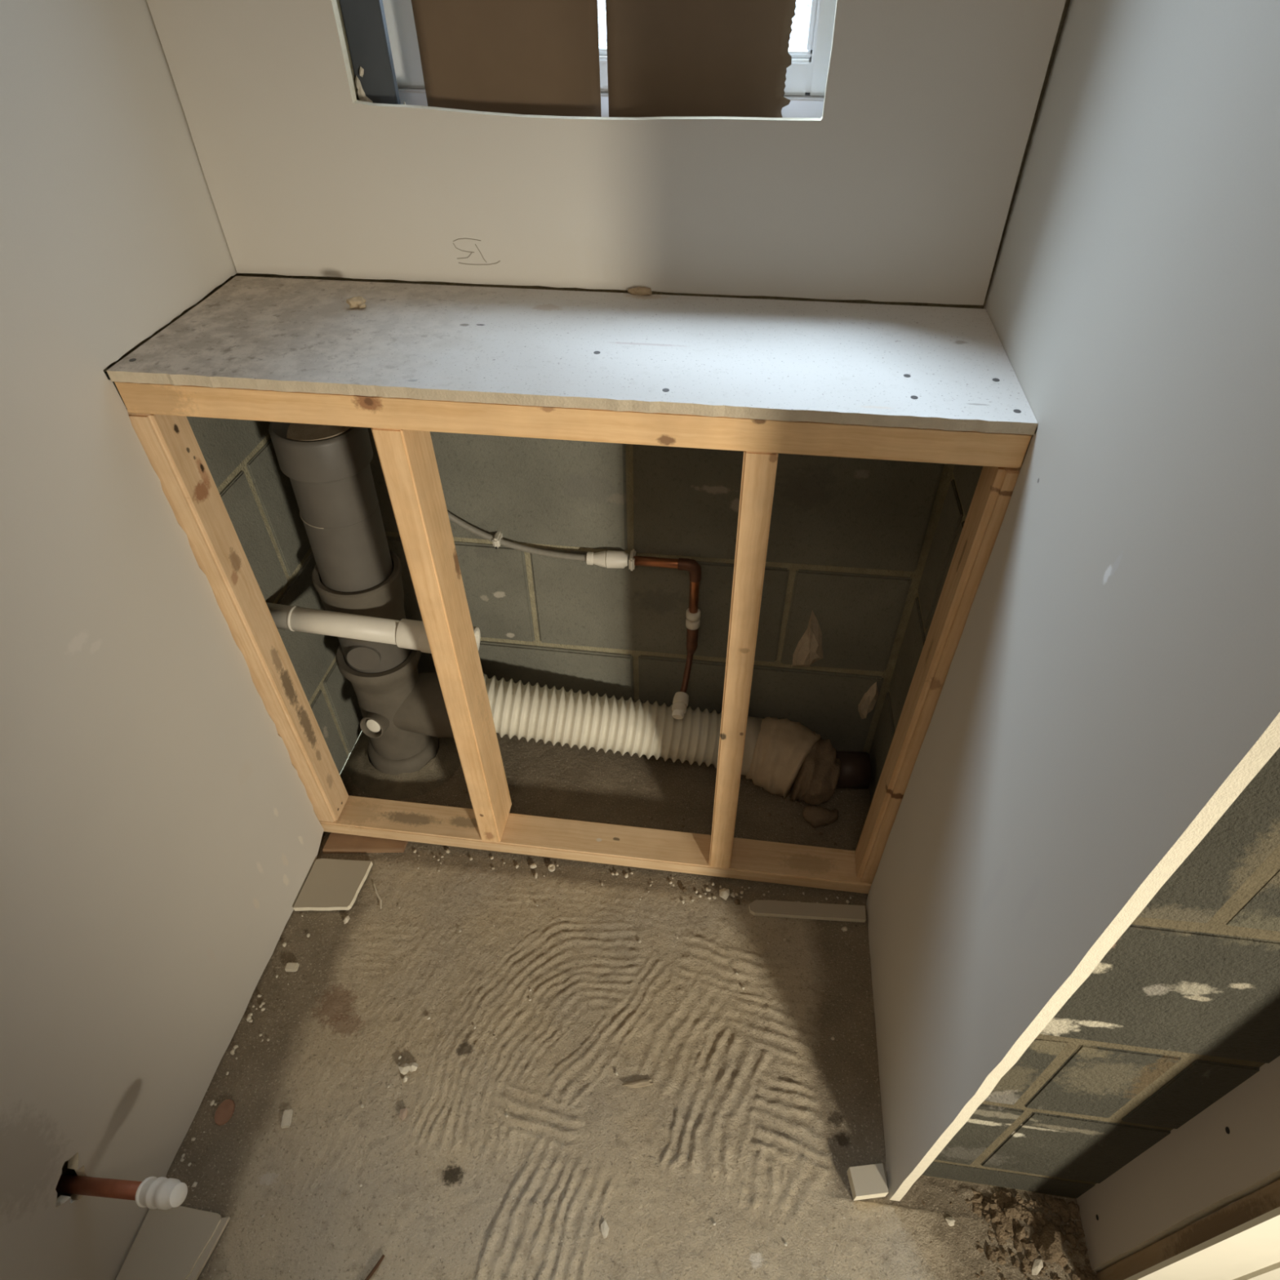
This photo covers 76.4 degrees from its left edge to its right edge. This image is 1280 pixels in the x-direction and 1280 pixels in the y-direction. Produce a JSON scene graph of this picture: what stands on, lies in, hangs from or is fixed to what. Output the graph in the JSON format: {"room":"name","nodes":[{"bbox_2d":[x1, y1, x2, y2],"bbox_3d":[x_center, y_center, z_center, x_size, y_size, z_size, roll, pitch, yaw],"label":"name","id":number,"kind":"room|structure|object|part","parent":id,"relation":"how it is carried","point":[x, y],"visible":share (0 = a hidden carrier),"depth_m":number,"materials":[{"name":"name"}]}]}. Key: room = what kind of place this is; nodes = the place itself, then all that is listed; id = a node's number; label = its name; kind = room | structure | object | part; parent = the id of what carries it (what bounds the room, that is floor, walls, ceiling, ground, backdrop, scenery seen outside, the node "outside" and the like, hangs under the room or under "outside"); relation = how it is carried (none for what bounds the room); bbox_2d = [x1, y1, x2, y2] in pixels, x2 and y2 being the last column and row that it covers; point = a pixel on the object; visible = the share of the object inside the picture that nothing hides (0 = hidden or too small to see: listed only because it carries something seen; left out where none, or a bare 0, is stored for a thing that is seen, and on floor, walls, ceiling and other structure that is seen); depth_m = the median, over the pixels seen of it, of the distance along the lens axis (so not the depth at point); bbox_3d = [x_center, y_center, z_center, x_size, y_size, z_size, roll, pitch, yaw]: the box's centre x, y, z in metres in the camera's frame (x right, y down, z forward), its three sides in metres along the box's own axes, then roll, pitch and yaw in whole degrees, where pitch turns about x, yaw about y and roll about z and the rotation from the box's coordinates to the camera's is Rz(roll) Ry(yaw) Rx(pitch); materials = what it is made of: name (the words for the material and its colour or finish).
{"room":"building under construction","nodes":[
{"label":"building under construction","id":0,"kind":"room"},
{"bbox_2d":[0,0,363,1279],"bbox_3d":[-0.758,0.028,-0.110,0.134,2.660,2.517,5,44,6],"label":"wall","id":1,"kind":"structure","parent":0,"point":[161,836],"depth_m":0.91,"materials":[{"name":"white paint"}]},
{"bbox_2d":[55,1173,187,1209],"bbox_3d":[-0.585,0.615,0.910,0.185,0.083,0.029,5,44,6],"label":"stub","id":2,"kind":"object","parent":1,"relation":"attached to","point":[152,1193],"visible":0.98,"depth_m":0.89,"materials":[{"name":"brown metal"}]},
{"bbox_2d":[266,602,480,653],"bbox_3d":[-0.417,-0.015,1.248,0.343,0.066,0.050,5,44,6],"label":"pipe","id":3,"kind":"object","parent":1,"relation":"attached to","point":[406,633],"visible":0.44,"depth_m":1.23,"materials":[{"name":"white plastic"}]},
{"bbox_2d":[472,626,480,650],"bbox_3d":[-0.281,0.002,1.239,0.068,0.051,0.050,5,44,6],"label":"socket","id":4,"kind":"object","parent":3,"relation":"attached to","point":[476,629],"depth_m":1.25,"materials":[{"name":"white plastic"}]},
{"bbox_2d":[146,0,1070,754],"bbox_3d":[-0.035,-0.808,0.773,1.220,2.660,0.160,5,44,6],"label":"wall","id":5,"kind":"structure","parent":0,"point":[902,188],"depth_m":0.97,"materials":[{"name":"beige paint"}]},
{"bbox_2d":[447,511,701,719],"bbox_3d":[-0.145,-0.183,1.268,0.490,0.666,0.115,11,45,12],"label":"copper pipe","id":6,"kind":"object","parent":5,"relation":"attached to","point":[611,558],"visible":0.82,"depth_m":1.32,"materials":[{"name":"brown metal"}]},
{"bbox_2d":[382,0,836,118],"bbox_3d":[-0.038,-1.119,0.525,0.579,1.388,0.166,5,44,6],"label":"window","id":7,"kind":"structure","parent":5,"relation":"in","point":[805,82],"depth_m":0.95,"materials":[{"name":"white plastic"}]},
{"bbox_2d":[339,0,400,104],"bbox_3d":[-0.306,-1.103,0.493,0.045,1.366,0.018,5,44,6],"label":"window reveal","id":8,"kind":"object","parent":7,"relation":"attached to","point":[364,20],"visible":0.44,"depth_m":0.91,"materials":[{"name":"paint"}]},
{"bbox_3d":[-0.283,-1.190,0.567,0.072,1.340,0.065,5,44,6],"label":"frame","id":9,"kind":"part","parent":7,"relation":"part of","materials":[{"name":"white plastic"}]},
{"bbox_2d":[411,0,601,116],"bbox_3d":[-0.146,-0.646,0.910,0.204,0.128,0.006,5,44,6],"label":"cardboard sheet","id":10,"kind":"object","parent":7,"relation":"on","point":[530,57],"visible":0.88,"depth_m":0.90,"materials":[{"name":"brown cardboard"}]},
{"bbox_3d":[-0.026,-0.663,1.003,0.567,0.025,0.065,5,44,6],"label":"sub sill","id":11,"kind":"part","parent":7,"relation":"part of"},
{"bbox_2d":[605,0,795,117],"bbox_3d":[0.066,-0.628,0.886,0.202,0.132,0.013,2,43,3],"label":"cardboard sheet","id":12,"kind":"object","parent":7,"relation":"on","point":[666,58],"visible":0.84,"depth_m":0.88,"materials":[{"name":"brown cardboard"}]},
{"bbox_3d":[-0.022,-0.692,0.989,0.448,0.034,0.065,5,44,6],"label":"frame","id":13,"kind":"part","parent":7,"relation":"part of","materials":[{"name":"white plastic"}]},
{"bbox_3d":[0.224,-1.146,0.516,0.054,1.340,0.065,5,44,6],"label":"frame","id":14,"kind":"part","parent":7,"relation":"part of","materials":[{"name":"white plastic"}]},
{"bbox_2d":[791,610,823,666],"bbox_3d":[0.294,0.003,1.394,0.056,0.142,0.016,5,44,6],"label":"plaster dab","id":15,"kind":"object","parent":5,"relation":"attached to","point":[808,650],"visible":1,"depth_m":1.40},
{"bbox_2d":[857,678,878,719],"bbox_3d":[0.415,0.113,1.475,0.033,0.114,0.016,5,44,6],"label":"plaster dab","id":16,"kind":"object","parent":5,"relation":"attached to","point":[867,704],"visible":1,"depth_m":1.47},
{"bbox_2d":[165,730,1239,1279],"bbox_3d":[0.607,1.346,0.388,3.300,0.029,3.800,5,44,6],"label":"floor","id":17,"kind":"structure","parent":0,"point":[753,1121],"depth_m":1.17,"materials":[{"name":"grey concrete"}]},
{"bbox_2d":[115,1205,221,1279],"bbox_3d":[-0.595,0.799,0.984,0.096,0.010,0.190,5,44,6],"label":"plasterboard offcut","id":18,"kind":"object","parent":17,"relation":"on","point":[168,1244],"visible":0.92,"depth_m":1.02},
{"bbox_2d":[214,1098,235,1125],"bbox_3d":[-0.581,0.660,1.138,0.024,0.004,0.034,5,44,6],"label":"disc","id":19,"kind":"object","parent":17,"relation":"on","point":[224,1113],"visible":1,"depth_m":1.14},
{"bbox_2d":[280,1109,293,1128],"bbox_3d":[-0.490,0.665,1.130,0.013,0.004,0.023,-5,43,-5],"label":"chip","id":20,"kind":"object","parent":17,"relation":"on","point":[287,1113],"visible":1,"depth_m":1.13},
{"bbox_2d":[284,962,298,971],"bbox_3d":[-0.550,0.517,1.285,0.019,0.007,0.013,1,43,2],"label":"plaster piece","id":21,"kind":"object","parent":17,"relation":"on","point":[290,966],"visible":1,"depth_m":1.28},
{"bbox_2d":[293,858,373,911],"bbox_3d":[-0.522,0.418,1.386,0.097,0.010,0.101,5,44,6],"label":"plasterboard offcut","id":22,"kind":"object","parent":17,"relation":"on","point":[331,884],"visible":1,"depth_m":1.38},
{"bbox_2d":[343,915,350,924],"bbox_3d":[-0.485,0.462,1.344,0.012,0.011,0.010,-27,49,-25],"label":"chip","id":23,"kind":"object","parent":17,"relation":"on","point":[347,918],"visible":1,"depth_m":1.34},
{"bbox_2d":[269,421,453,775],"bbox_3d":[-0.422,-0.029,1.350,0.216,0.732,0.153,5,44,6],"label":"pipe","id":24,"kind":"object","parent":17,"relation":"on","point":[403,709],"visible":0.79,"depth_m":1.24,"materials":[{"name":"grey plastic"}]},
{"bbox_3d":[-0.440,-0.298,1.107,0.107,0.002,0.107,5,44,6],"label":"dusty lid","id":25,"kind":"part","parent":24,"relation":"part of","materials":[{"name":"grey plastic"}]},
{"bbox_2d":[360,712,389,737],"bbox_3d":[-0.469,0.143,1.456,0.048,0.053,0.059,5,44,6],"label":"socket","id":26,"kind":"object","parent":24,"relation":"attached to","point":[374,725],"depth_m":1.44,"materials":[{"name":"grey plastic"}]},
{"bbox_2d":[322,832,408,853],"bbox_3d":[-0.484,0.349,1.465,0.144,0.008,0.095,5,44,6],"label":"timber packer","id":27,"kind":"object","parent":17,"relation":"on","point":[335,842],"visible":0.44,"depth_m":1.44,"materials":[{"name":"brown wood"}]},
{"bbox_2d":[364,1254,384,1279],"bbox_3d":[-0.336,0.786,0.998,0.006,0.005,0.060,22,48,22],"label":"twig","id":28,"kind":"object","parent":17,"relation":"on","point":[379,1262],"visible":1,"depth_m":1.00,"materials":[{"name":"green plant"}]},
{"bbox_2d":[373,883,382,908],"bbox_3d":[-0.442,0.432,1.376,0.006,0.004,0.051,-20,47,-19],"label":"strand","id":29,"kind":"object","parent":17,"relation":"on","point":[375,886],"visible":1,"depth_m":1.37,"materials":[{"name":"paint"}]},
{"bbox_2d":[399,1107,408,1120],"bbox_3d":[-0.330,0.661,1.133,0.011,0.007,0.016,5,44,6],"label":"crumb","id":30,"kind":"object","parent":17,"relation":"on","point":[403,1113],"visible":1,"depth_m":1.13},
{"bbox_2d":[398,1062,418,1082],"bbox_3d":[-0.337,0.619,1.174,0.022,0.012,0.029,27,50,26],"label":"chip","id":31,"kind":"object","parent":17,"relation":"on","point":[404,1068],"visible":1,"depth_m":1.17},
{"bbox_2d":[180,848,851,1279],"bbox_3d":[-0.149,0.653,1.141,0.919,0.007,0.769,5,44,6],"label":"crumbs","id":32,"kind":"object","parent":17,"relation":"on","point":[249,1019],"visible":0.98,"depth_m":1.28,"materials":[{"name":"paint"}]},
{"bbox_2d":[529,863,536,868],"bbox_3d":[-0.185,0.393,1.415,0.011,0.007,0.008,5,44,6],"label":"chip","id":33,"kind":"object","parent":17,"relation":"on","point":[532,866],"visible":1,"depth_m":1.41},
{"bbox_2d":[547,864,555,871],"bbox_3d":[-0.153,0.396,1.413,0.012,0.005,0.012,5,44,6],"label":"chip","id":34,"kind":"object","parent":17,"relation":"on","point":[551,868],"visible":1,"depth_m":1.41,"materials":[{"name":"paint"}]},
{"bbox_2d":[114,382,1031,893],"bbox_3d":[-0.087,0.046,1.149,0.974,0.858,0.084,5,44,6],"label":"frame","id":35,"kind":"object","parent":17,"relation":"on","point":[402,428],"visible":0.83,"depth_m":1.02,"materials":[{"name":"beige wood"}]},
{"bbox_2d":[106,275,1038,435],"bbox_3d":[-0.076,-0.335,0.918,0.948,0.013,0.281,5,44,6],"label":"shelf board","id":36,"kind":"object","parent":35,"relation":"on","point":[943,368],"visible":1,"depth_m":0.89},
{"bbox_2d":[346,296,366,308],"bbox_3d":[-0.341,-0.406,0.979,0.025,0.014,0.018,5,44,6],"label":"crumb","id":37,"kind":"object","parent":36,"relation":"on","point":[359,302],"visible":1,"depth_m":0.97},
{"bbox_2d":[627,286,652,295],"bbox_3d":[0.000,-0.430,1.005,0.030,0.010,0.010,5,44,6],"label":"lump","id":38,"kind":"object","parent":36,"relation":"on","point":[640,291],"visible":1,"depth_m":1.00,"materials":[{"name":"beige"}]},
{"bbox_3d":[-0.090,-0.246,0.861,0.949,0.038,0.066,5,44,6],"label":"rail","id":39,"kind":"part","parent":35,"relation":"part of","materials":[{"name":"beige wood"}]},
{"bbox_3d":[-0.086,0.354,1.427,0.974,0.030,0.065,5,44,6],"label":"sole plate","id":40,"kind":"part","parent":35,"relation":"part of","materials":[{"name":"beige wood"}]},
{"bbox_2d":[600,1220,608,1238],"bbox_3d":[-0.045,0.751,1.036,0.011,0.006,0.017,-24,48,-23],"label":"flake","id":41,"kind":"object","parent":17,"relation":"on","point":[604,1228],"visible":1,"depth_m":1.03,"materials":[{"name":"white"}]},
{"bbox_2d":[622,1078,653,1088],"bbox_3d":[-0.003,0.633,1.161,0.045,0.007,0.010,-6,44,-6],"label":"adhesive sliver","id":42,"kind":"object","parent":17,"relation":"on","point":[642,1082],"visible":1,"depth_m":1.16,"materials":[{"name":"beige"}]},
{"bbox_2d":[453,788,836,845],"bbox_3d":[-0.087,0.316,1.501,0.885,0.008,0.077,4,43,5],"label":"crumbs","id":43,"kind":"object","parent":17,"relation":"on","point":[466,792],"visible":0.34,"depth_m":1.49,"materials":[{"name":"stone"}]},
{"bbox_2d":[483,673,871,828],"bbox_3d":[0.052,0.183,1.486,0.743,0.221,0.176,5,44,6],"label":"flexible hose","id":44,"kind":"object","parent":17,"relation":"on","point":[781,757],"visible":0.88,"depth_m":1.46,"materials":[{"name":"beige plastic"}]},
{"bbox_2d":[681,886,686,893],"bbox_3d":[0.075,0.424,1.381,0.008,0.008,0.011,5,44,6],"label":"chip","id":45,"kind":"object","parent":17,"relation":"on","point":[684,889],"visible":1,"depth_m":1.38,"materials":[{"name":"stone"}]},
{"bbox_2d":[719,888,729,899],"bbox_3d":[0.142,0.428,1.370,0.019,0.016,0.018,5,44,6],"label":"chip","id":46,"kind":"object","parent":17,"relation":"on","point":[724,893],"visible":1,"depth_m":1.37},
{"bbox_2d":[734,898,740,904],"bbox_3d":[0.163,0.439,1.364,0.010,0.008,0.011,5,44,6],"label":"chip","id":47,"kind":"object","parent":17,"relation":"on","point":[737,901],"visible":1,"depth_m":1.36,"materials":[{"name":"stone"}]},
{"bbox_2d":[748,899,866,922],"bbox_3d":[0.277,0.449,1.349,0.191,0.010,0.025,2,43,3],"label":"plasterboard offcut","id":48,"kind":"object","parent":17,"relation":"on","point":[780,908],"visible":1,"depth_m":1.34,"materials":[{"name":"grey"}]},
{"bbox_2d":[840,926,847,931],"bbox_3d":[0.333,0.471,1.327,0.010,0.010,0.008,5,44,6],"label":"chip","id":49,"kind":"object","parent":17,"relation":"on","point":[844,928],"visible":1,"depth_m":1.32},
{"bbox_2d":[846,1163,888,1200],"bbox_3d":[0.298,0.709,1.064,0.045,0.021,0.033,-4,43,-4],"label":"plasterboard offcut","id":50,"kind":"object","parent":17,"relation":"on","point":[867,1181],"visible":1,"depth_m":1.06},
{"bbox_2d":[945,1216,955,1226],"bbox_3d":[0.396,0.742,1.040,0.012,0.007,0.010,18,46,18],"label":"chip","id":51,"kind":"object","parent":17,"relation":"on","point":[950,1221],"visible":1,"depth_m":1.04,"materials":[{"name":"white stone"}]},
{"bbox_2d":[921,1188,1096,1279],"bbox_3d":[0.456,0.774,1.010,0.210,0.019,0.160,5,44,6],"label":"rubble","id":52,"kind":"object","parent":17,"relation":"on","point":[992,1203],"visible":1,"depth_m":1.03,"materials":[{"name":"stone"}]},
{"bbox_2d":[1003,1201,1022,1219],"bbox_3d":[0.479,0.732,1.045,0.024,0.018,0.018,5,44,6],"label":"stone","id":53,"kind":"object","parent":52,"relation":"on","point":[1011,1210],"visible":1,"depth_m":1.04,"materials":[{"name":"beige stone"}]},
{"bbox_2d":[1031,1257,1043,1275],"bbox_3d":[0.490,0.774,1.005,0.022,0.008,0.010,-31,51,-28],"label":"chip","id":54,"kind":"object","parent":52,"relation":"on","point":[1037,1264],"visible":1,"depth_m":1.00,"materials":[{"name":"white stone"}]},
{"bbox_2d":[1038,1222,1063,1262],"bbox_3d":[0.515,0.754,1.019,0.028,0.025,0.046,18,46,19],"label":"stone","id":55,"kind":"object","parent":52,"relation":"on","point":[1051,1239],"visible":1,"depth_m":1.01,"materials":[{"name":"beige stone"}]},
{"bbox_2d":[866,0,1279,1200],"bbox_3d":[0.457,-0.477,0.416,0.184,2.660,0.752,5,44,6],"label":"wall","id":56,"kind":"structure","parent":0,"point":[1110,691],"depth_m":0.63,"materials":[{"name":"white paint"}]},
{"bbox_2d":[920,747,1279,1198],"bbox_3d":[0.510,-0.270,0.197,0.332,2.660,0.102,5,44,6],"label":"block wall","id":57,"kind":"structure","parent":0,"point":[1183,1009],"depth_m":0.72,"materials":[{"name":"grey concrete"}]},
{"bbox_2d":[1075,1055,1279,1271],"bbox_3d":[0.563,-0.050,0.283,0.013,2.200,0.087,5,44,6],"label":"wall","id":58,"kind":"structure","parent":0,"point":[1229,1151],"depth_m":0.83,"materials":[{"name":"grey paint"}]},
{"bbox_2d":[1096,1178,1279,1279],"bbox_3d":[0.606,-0.006,0.237,0.104,2.200,0.025,5,44,6],"label":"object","id":59,"kind":"structure","parent":58,"relation":"attached to","point":[1267,1198],"depth_m":0.81,"materials":[{"name":"brown wood"}]},
{"bbox_2d":[1124,1206,1279,1279],"bbox_3d":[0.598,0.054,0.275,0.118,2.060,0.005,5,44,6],"label":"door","id":60,"kind":"structure","parent":58,"relation":"in","point":[1251,1250],"depth_m":0.80,"materials":[{"name":"white wood"}]}
]}

